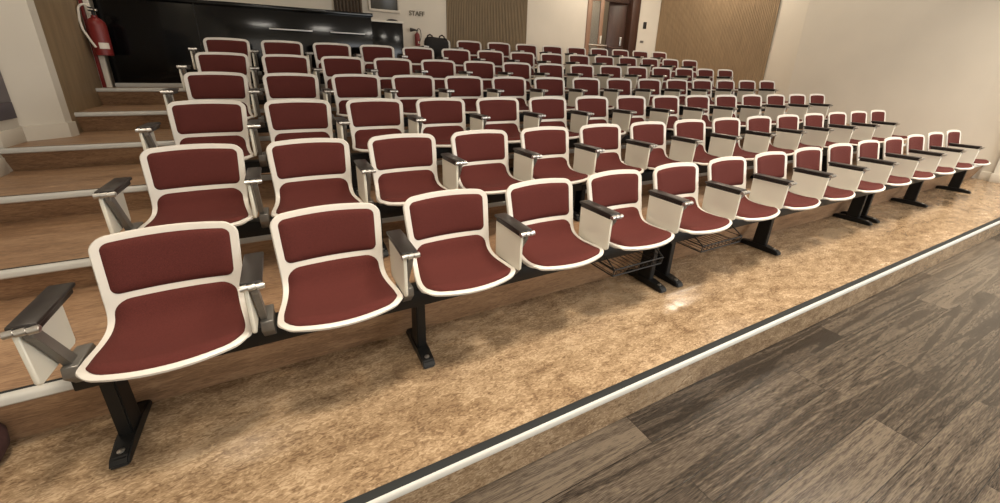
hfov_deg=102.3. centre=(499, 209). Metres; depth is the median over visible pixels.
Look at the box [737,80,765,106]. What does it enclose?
seat
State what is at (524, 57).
seat
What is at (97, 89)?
trim
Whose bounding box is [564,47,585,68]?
seat
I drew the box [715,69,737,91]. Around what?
seat
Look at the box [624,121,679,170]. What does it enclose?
seat
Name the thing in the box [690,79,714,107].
seat
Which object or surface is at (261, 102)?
beam
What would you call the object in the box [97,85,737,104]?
floor
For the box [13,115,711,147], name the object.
trim
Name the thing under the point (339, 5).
curtain
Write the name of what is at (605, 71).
seat
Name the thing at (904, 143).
trim
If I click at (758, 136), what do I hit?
seat
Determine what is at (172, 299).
seat
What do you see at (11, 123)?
wall
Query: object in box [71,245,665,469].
support frame
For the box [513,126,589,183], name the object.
seat
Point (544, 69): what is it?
seat
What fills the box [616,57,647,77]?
seat
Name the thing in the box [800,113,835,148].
seat
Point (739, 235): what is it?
wire basket
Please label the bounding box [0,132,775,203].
trim
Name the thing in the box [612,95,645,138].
seat
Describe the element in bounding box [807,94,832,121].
seat
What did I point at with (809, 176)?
seat
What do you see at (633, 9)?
trim
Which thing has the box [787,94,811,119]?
seat
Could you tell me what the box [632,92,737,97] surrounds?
beam
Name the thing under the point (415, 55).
seat
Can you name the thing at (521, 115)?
beam
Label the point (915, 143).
seat
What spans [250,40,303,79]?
seat
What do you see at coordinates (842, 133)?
seat
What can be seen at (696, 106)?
seat
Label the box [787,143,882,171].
beam
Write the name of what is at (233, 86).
seat
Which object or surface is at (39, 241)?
floor
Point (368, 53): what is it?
seat
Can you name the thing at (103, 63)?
post
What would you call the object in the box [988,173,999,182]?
baseboard
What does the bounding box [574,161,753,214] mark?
beam
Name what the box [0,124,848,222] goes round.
floor
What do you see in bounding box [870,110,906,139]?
seat
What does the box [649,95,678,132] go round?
seat
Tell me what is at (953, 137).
seat
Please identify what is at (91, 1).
wall
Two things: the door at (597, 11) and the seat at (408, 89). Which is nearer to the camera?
the seat at (408, 89)
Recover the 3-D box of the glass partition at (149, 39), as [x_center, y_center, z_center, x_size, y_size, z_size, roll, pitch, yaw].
[-3.052,-2.040,5.060,2.810,0.940,0.515,-9,21,-27]
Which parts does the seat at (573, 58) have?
panel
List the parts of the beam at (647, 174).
leg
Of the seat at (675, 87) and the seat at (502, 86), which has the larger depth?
the seat at (675, 87)
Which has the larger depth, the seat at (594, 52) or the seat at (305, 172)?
the seat at (594, 52)
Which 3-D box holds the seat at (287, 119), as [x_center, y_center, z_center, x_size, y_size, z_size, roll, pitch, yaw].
[-1.440,-0.541,2.848,0.560,0.446,0.426,-9,21,-27]
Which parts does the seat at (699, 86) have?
panel, armrest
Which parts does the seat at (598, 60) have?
panel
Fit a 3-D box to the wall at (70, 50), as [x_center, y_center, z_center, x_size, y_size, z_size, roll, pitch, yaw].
[-4.102,-2.369,3.332,0.374,3.734,1.220,-10,22,-29]
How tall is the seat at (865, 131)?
0.446 m
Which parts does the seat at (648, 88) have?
panel, armrest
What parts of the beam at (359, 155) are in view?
leg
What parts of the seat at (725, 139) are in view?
panel, armrest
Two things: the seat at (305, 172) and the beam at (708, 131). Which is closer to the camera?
the seat at (305, 172)
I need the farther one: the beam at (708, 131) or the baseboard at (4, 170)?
the beam at (708, 131)
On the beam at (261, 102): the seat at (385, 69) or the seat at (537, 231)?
the seat at (385, 69)
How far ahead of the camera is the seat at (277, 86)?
3.54 m
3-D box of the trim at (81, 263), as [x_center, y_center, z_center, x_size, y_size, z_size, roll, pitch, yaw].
[1.951,-0.348,4.065,10.790,0.038,0.030,-9,21,-27]
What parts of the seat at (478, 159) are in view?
panel, armrest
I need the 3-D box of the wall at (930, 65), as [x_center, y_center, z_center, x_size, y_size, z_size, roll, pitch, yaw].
[7.023,-2.598,5.860,0.570,4.495,12.300,-9,21,-27]
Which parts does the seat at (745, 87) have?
panel, armrest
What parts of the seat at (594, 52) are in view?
panel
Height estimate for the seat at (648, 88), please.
0.446 m
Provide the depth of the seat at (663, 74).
6.60 m
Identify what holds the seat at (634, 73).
on the beam at (713, 93)
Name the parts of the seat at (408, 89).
panel, armrest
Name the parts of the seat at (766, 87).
panel, armrest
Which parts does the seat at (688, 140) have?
panel, armrest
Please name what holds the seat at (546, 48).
on the beam
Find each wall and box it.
[0,0,71,125]
[0,118,18,171]
[34,0,102,132]
[78,0,114,86]
[214,0,661,78]
[601,1,627,48]
[763,0,999,178]
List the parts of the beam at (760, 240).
leg, leg, leg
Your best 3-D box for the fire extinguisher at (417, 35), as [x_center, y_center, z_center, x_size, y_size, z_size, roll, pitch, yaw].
[-1.630,-3.343,7.788,0.216,0.317,0.130,-9,21,-27]
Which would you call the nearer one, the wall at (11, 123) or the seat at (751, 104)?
the wall at (11, 123)
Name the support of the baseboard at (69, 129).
attached to the wall at (27, 68)
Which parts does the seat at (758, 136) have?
panel, armrest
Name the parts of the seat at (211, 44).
panel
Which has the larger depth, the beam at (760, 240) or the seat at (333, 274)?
the beam at (760, 240)
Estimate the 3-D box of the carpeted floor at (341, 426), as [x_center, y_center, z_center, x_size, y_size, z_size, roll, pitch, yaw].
[1.335,0.587,2.850,13.620,0.195,1.089,-9,21,-27]
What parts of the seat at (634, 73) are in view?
panel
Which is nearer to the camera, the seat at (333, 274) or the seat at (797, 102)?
the seat at (333, 274)
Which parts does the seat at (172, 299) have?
armrest, panel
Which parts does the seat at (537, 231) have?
panel, armrest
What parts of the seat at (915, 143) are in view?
panel, armrest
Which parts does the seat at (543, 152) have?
panel, armrest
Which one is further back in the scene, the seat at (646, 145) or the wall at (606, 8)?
the wall at (606, 8)
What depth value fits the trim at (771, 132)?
2.51 m
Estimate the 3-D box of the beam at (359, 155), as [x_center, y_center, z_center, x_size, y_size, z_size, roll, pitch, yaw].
[-0.973,-0.324,3.278,2.750,0.314,0.322,-9,21,-27]
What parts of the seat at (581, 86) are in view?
panel, armrest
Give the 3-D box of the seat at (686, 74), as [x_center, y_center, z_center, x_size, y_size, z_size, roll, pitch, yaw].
[3.178,-2.150,6.759,0.560,0.446,0.426,-9,21,-27]
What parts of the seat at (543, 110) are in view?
panel, armrest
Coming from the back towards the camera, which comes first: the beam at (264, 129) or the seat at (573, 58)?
the seat at (573, 58)
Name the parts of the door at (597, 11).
glass pane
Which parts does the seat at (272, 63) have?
panel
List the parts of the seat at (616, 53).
panel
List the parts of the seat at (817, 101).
panel, armrest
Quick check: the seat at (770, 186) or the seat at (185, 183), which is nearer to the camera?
the seat at (185, 183)
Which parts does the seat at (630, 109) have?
panel, armrest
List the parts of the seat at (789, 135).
panel, armrest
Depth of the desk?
6.02 m
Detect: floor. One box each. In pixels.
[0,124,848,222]
[0,140,905,299]
[0,178,999,502]
[1,109,787,170]
[76,98,713,131]
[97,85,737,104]
[450,234,999,502]
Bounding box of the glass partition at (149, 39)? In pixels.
[92,0,372,87]
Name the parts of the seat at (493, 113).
panel, armrest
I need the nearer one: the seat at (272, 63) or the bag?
the seat at (272, 63)
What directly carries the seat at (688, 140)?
on the beam at (647, 174)
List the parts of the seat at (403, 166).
panel, armrest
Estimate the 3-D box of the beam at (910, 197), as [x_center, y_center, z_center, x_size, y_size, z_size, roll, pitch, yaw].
[4.805,-0.264,4.643,2.650,0.390,0.322,-9,21,-27]
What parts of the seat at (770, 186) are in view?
panel, armrest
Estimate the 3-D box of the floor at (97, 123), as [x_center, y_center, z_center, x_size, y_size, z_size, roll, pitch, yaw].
[0.627,-1.606,6.302,11.390,0.193,0.977,-9,21,-27]
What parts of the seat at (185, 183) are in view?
armrest, panel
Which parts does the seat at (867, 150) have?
panel, armrest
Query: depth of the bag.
6.10 m
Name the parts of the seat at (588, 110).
panel, armrest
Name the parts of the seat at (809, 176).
panel, armrest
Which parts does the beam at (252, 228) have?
leg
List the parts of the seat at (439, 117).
panel, armrest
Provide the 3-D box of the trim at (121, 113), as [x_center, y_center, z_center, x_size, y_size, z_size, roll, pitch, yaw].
[0.856,-1.539,5.870,10.790,0.038,0.030,-9,21,-27]
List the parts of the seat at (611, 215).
panel, armrest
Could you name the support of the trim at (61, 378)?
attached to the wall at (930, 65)
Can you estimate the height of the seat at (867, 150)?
0.446 m
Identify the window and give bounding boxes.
[368,0,399,12]
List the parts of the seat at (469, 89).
panel, armrest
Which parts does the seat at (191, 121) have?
panel, armrest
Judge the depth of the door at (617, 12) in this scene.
10.22 m
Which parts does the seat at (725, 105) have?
panel, armrest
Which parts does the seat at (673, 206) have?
panel, armrest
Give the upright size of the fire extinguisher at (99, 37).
0.485 m
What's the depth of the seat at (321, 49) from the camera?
4.98 m
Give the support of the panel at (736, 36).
attached to the wall at (930, 65)
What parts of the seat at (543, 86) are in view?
panel, armrest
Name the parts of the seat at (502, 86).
panel, armrest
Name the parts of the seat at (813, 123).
panel, armrest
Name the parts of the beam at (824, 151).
leg, leg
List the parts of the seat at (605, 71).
panel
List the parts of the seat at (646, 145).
panel, armrest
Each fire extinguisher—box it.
[77,3,114,55]
[410,28,420,45]
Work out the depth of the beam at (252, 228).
2.50 m
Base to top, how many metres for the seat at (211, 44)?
0.446 m
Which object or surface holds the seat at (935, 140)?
on the beam at (910, 197)
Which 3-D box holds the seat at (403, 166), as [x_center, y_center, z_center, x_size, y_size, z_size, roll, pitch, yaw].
[-0.589,-0.218,2.493,0.560,0.446,0.426,-9,21,-27]
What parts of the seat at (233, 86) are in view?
panel, armrest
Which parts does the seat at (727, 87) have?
panel, armrest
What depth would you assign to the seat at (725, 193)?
2.82 m
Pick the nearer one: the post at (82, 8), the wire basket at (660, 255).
the wire basket at (660, 255)
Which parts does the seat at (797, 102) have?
panel, armrest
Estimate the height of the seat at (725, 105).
0.446 m
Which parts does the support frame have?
leg, leg, leg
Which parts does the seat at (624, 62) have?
panel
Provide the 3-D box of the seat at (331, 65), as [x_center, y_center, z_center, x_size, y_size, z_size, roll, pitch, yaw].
[-1.684,-1.409,4.298,0.560,0.446,0.426,-9,21,-27]
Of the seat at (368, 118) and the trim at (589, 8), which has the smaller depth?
the seat at (368, 118)
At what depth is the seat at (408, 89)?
4.04 m
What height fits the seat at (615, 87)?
0.446 m
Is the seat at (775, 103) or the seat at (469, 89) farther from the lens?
the seat at (775, 103)
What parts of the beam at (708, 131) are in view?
leg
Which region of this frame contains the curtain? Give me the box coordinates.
[334,0,362,12]
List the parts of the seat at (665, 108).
panel, armrest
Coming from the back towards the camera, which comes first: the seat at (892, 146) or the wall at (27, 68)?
the seat at (892, 146)
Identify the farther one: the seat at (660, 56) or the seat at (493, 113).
the seat at (660, 56)
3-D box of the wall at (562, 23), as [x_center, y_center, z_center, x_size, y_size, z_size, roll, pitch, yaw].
[-1.534,-3.832,7.858,13.220,3.800,0.150,-9,21,-27]
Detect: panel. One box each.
[446,0,527,52]
[655,0,780,94]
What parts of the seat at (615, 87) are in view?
panel, armrest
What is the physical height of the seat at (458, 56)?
0.446 m
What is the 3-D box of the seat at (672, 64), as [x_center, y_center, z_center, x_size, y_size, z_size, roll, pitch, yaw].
[3.300,-2.620,7.606,0.560,0.446,0.426,-9,21,-27]
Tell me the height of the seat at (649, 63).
0.446 m
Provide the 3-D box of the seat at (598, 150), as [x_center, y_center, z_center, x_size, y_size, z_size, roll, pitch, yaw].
[0.869,-0.440,3.231,0.560,0.446,0.426,-9,21,-27]
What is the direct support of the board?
attached to the wall at (11, 123)
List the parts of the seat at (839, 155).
panel, armrest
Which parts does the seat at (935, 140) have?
panel, armrest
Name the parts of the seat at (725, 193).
panel, armrest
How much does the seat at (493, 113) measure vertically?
0.446 m
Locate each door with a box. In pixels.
[588,0,606,55]
[605,2,627,55]
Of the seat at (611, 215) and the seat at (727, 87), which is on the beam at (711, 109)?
the seat at (727, 87)
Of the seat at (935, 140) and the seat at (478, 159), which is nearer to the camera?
the seat at (478, 159)
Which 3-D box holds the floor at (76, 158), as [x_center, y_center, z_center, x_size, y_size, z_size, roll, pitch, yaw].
[0.992,-1.209,5.701,11.390,0.193,0.977,-9,21,-27]
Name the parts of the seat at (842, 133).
panel, armrest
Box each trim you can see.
[0,111,807,153]
[0,132,771,196]
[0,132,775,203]
[0,143,904,269]
[0,143,905,279]
[0,165,978,406]
[0,377,62,393]
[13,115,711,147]
[74,100,713,116]
[95,88,263,91]
[343,217,999,502]
[584,0,591,55]
[605,0,629,3]
[623,0,640,56]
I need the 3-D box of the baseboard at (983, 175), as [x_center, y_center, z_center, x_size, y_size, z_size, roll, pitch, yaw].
[7.092,-0.497,5.881,0.035,0.120,0.123,-9,21,-27]
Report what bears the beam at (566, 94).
on the floor at (76, 158)
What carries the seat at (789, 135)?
on the beam at (824, 151)
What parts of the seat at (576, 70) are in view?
panel, armrest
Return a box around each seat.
[0,221,251,384]
[92,143,253,233]
[135,100,253,159]
[160,72,254,119]
[176,52,251,89]
[188,37,251,71]
[239,203,402,335]
[244,138,363,227]
[247,99,332,166]
[249,73,319,127]
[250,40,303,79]
[250,54,310,99]
[305,42,350,73]
[312,56,363,98]
[321,74,380,124]
[334,98,404,157]
[353,45,394,72]
[354,133,448,205]
[366,58,412,90]
[383,75,434,114]
[386,189,515,301]
[397,47,433,74]
[407,97,465,147]
[415,59,455,93]
[436,48,470,75]
[438,75,482,115]
[441,129,522,194]
[452,40,481,60]
[458,61,494,93]
[469,97,520,143]
[473,50,503,76]
[484,42,509,61]
[486,76,528,113]
[494,178,603,274]
[498,62,532,92]
[506,52,534,77]
[512,44,537,66]
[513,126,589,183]
[523,96,578,138]
[529,77,574,110]
[534,63,568,91]
[537,53,566,76]
[539,45,565,65]
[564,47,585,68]
[565,54,596,79]
[566,64,603,92]
[568,77,613,111]
[570,96,625,142]
[573,123,643,184]
[579,169,673,250]
[588,48,607,64]
[592,56,624,77]
[597,65,633,95]
[603,78,646,114]
[610,49,628,65]
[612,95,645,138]
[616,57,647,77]
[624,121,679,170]
[625,66,646,93]
[631,50,647,65]
[635,78,660,109]
[639,58,657,77]
[646,162,731,234]
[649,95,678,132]
[650,52,666,66]
[650,67,670,92]
[661,59,678,78]
[664,79,687,108]
[669,119,719,165]
[674,68,692,92]
[681,60,696,79]
[682,95,711,129]
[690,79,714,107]
[696,68,715,91]
[702,156,779,220]
[708,117,758,160]
[711,94,745,126]
[714,80,740,105]
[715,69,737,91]
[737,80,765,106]
[739,94,775,129]
[742,116,794,161]
[749,151,820,209]
[758,80,787,106]
[764,94,802,127]
[773,114,822,150]
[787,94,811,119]
[789,147,855,200]
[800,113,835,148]
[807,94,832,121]
[827,112,862,145]
[827,143,885,192]
[849,111,884,147]
[857,140,911,185]
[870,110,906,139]
[883,137,934,185]
[906,134,955,179]
[927,132,973,174]
[945,130,990,169]
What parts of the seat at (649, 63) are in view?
panel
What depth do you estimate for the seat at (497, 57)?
6.01 m
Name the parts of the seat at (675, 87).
panel, armrest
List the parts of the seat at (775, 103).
panel, armrest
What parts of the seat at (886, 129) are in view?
panel, armrest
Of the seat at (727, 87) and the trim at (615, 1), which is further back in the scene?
the trim at (615, 1)
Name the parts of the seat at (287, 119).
panel, armrest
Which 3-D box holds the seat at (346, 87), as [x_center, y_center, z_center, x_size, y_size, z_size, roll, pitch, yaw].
[-1.319,-1.012,3.696,0.560,0.446,0.426,-9,21,-27]
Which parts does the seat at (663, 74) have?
panel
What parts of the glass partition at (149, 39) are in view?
handle, handle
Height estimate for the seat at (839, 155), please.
0.446 m
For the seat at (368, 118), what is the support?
on the beam at (359, 155)
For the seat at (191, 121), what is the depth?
2.71 m
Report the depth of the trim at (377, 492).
1.79 m
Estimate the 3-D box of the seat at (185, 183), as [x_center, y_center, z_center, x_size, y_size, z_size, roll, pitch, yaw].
[-1.562,-0.070,2.001,0.560,0.446,0.426,-9,21,-27]
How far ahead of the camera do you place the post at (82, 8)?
4.21 m
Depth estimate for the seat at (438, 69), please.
4.90 m
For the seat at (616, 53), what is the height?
0.446 m
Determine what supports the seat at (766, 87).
on the beam at (711, 109)
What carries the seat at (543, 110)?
on the beam at (708, 131)
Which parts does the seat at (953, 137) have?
panel, armrest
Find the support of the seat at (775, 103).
on the beam at (742, 129)
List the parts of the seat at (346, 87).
panel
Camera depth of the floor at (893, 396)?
1.91 m
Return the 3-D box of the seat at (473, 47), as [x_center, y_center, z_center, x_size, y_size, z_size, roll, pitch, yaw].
[-0.469,-2.499,6.485,0.560,0.446,0.426,-9,21,-27]
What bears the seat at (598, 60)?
on the beam
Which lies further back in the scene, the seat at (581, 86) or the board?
the seat at (581, 86)
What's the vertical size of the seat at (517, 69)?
0.446 m
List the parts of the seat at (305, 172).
panel, armrest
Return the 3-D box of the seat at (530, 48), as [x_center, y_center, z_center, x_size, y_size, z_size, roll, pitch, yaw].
[0.503,-2.647,6.977,0.560,0.446,0.426,-9,21,-27]
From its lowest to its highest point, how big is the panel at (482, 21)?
3.188 m
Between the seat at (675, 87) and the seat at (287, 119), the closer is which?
the seat at (287, 119)
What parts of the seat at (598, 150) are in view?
panel, armrest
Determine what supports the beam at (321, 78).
on the floor at (97, 123)
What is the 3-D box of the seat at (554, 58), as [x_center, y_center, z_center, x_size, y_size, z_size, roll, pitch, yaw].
[0.868,-2.250,6.376,0.560,0.446,0.426,-9,21,-27]
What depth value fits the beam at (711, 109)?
6.03 m
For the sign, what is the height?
0.084 m
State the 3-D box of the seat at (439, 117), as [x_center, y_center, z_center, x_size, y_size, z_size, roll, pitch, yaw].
[-0.468,-0.689,3.341,0.560,0.446,0.426,-9,21,-27]
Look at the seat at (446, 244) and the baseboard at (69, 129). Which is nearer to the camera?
the seat at (446, 244)
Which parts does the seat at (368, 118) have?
panel, armrest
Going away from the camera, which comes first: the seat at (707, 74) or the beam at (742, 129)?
the beam at (742, 129)
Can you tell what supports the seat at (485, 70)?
on the beam at (566, 94)
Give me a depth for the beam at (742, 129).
5.56 m
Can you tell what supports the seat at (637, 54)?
on the beam
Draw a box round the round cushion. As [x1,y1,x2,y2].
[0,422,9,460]
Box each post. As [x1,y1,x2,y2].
[78,0,106,87]
[82,0,112,87]
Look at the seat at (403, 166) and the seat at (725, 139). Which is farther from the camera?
the seat at (725, 139)
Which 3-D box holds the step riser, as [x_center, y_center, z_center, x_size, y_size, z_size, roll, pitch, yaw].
[2.086,0.017,3.909,11.390,0.267,0.977,-9,21,-27]
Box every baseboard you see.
[0,127,26,147]
[0,158,9,176]
[19,121,79,141]
[978,171,991,180]
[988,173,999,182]
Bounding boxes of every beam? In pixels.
[236,183,581,256]
[244,143,520,196]
[248,116,469,137]
[250,94,438,104]
[251,76,436,93]
[483,93,600,100]
[519,109,649,130]
[569,129,711,161]
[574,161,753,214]
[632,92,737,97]
[654,191,872,287]
[679,107,765,119]
[740,121,826,133]
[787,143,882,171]
[840,165,973,222]
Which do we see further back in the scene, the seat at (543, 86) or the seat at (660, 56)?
the seat at (660, 56)
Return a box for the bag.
[424,34,448,58]
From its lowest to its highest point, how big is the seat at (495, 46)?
0.446 m
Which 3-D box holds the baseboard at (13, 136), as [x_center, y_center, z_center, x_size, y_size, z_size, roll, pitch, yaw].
[-3.623,-0.538,2.986,0.020,0.115,0.328,-9,21,-27]
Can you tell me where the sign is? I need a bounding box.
[409,10,423,15]
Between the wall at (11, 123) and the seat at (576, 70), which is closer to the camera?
the wall at (11, 123)
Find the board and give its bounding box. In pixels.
[0,72,16,120]
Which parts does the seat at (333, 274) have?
panel, armrest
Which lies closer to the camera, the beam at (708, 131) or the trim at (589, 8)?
the beam at (708, 131)
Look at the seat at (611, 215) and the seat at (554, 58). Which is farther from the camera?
the seat at (554, 58)
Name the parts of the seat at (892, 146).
panel, armrest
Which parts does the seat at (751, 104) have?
panel, armrest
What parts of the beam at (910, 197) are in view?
leg, leg, leg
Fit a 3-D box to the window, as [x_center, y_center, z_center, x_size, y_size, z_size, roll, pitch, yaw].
[-2.126,-4.318,7.237,0.570,1.380,0.045,-9,21,-27]
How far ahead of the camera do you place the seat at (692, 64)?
7.96 m
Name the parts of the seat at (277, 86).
panel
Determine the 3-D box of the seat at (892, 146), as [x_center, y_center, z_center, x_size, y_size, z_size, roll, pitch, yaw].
[4.152,-0.488,4.107,0.560,0.446,0.426,-9,21,-27]
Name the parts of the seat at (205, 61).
panel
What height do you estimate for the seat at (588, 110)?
0.446 m
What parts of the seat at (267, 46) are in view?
panel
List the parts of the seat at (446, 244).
panel, armrest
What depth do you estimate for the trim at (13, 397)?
1.44 m
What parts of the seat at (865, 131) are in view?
panel, armrest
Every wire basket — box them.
[591,248,663,276]
[677,225,742,252]
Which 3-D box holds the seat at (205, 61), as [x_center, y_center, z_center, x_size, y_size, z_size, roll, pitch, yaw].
[-2.657,-1.260,3.805,0.560,0.446,0.426,-9,21,-27]
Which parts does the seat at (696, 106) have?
panel, armrest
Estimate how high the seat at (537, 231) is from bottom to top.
0.446 m
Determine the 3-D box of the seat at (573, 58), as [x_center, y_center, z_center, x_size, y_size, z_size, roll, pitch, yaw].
[1.355,-2.324,6.622,0.560,0.446,0.426,-9,21,-27]

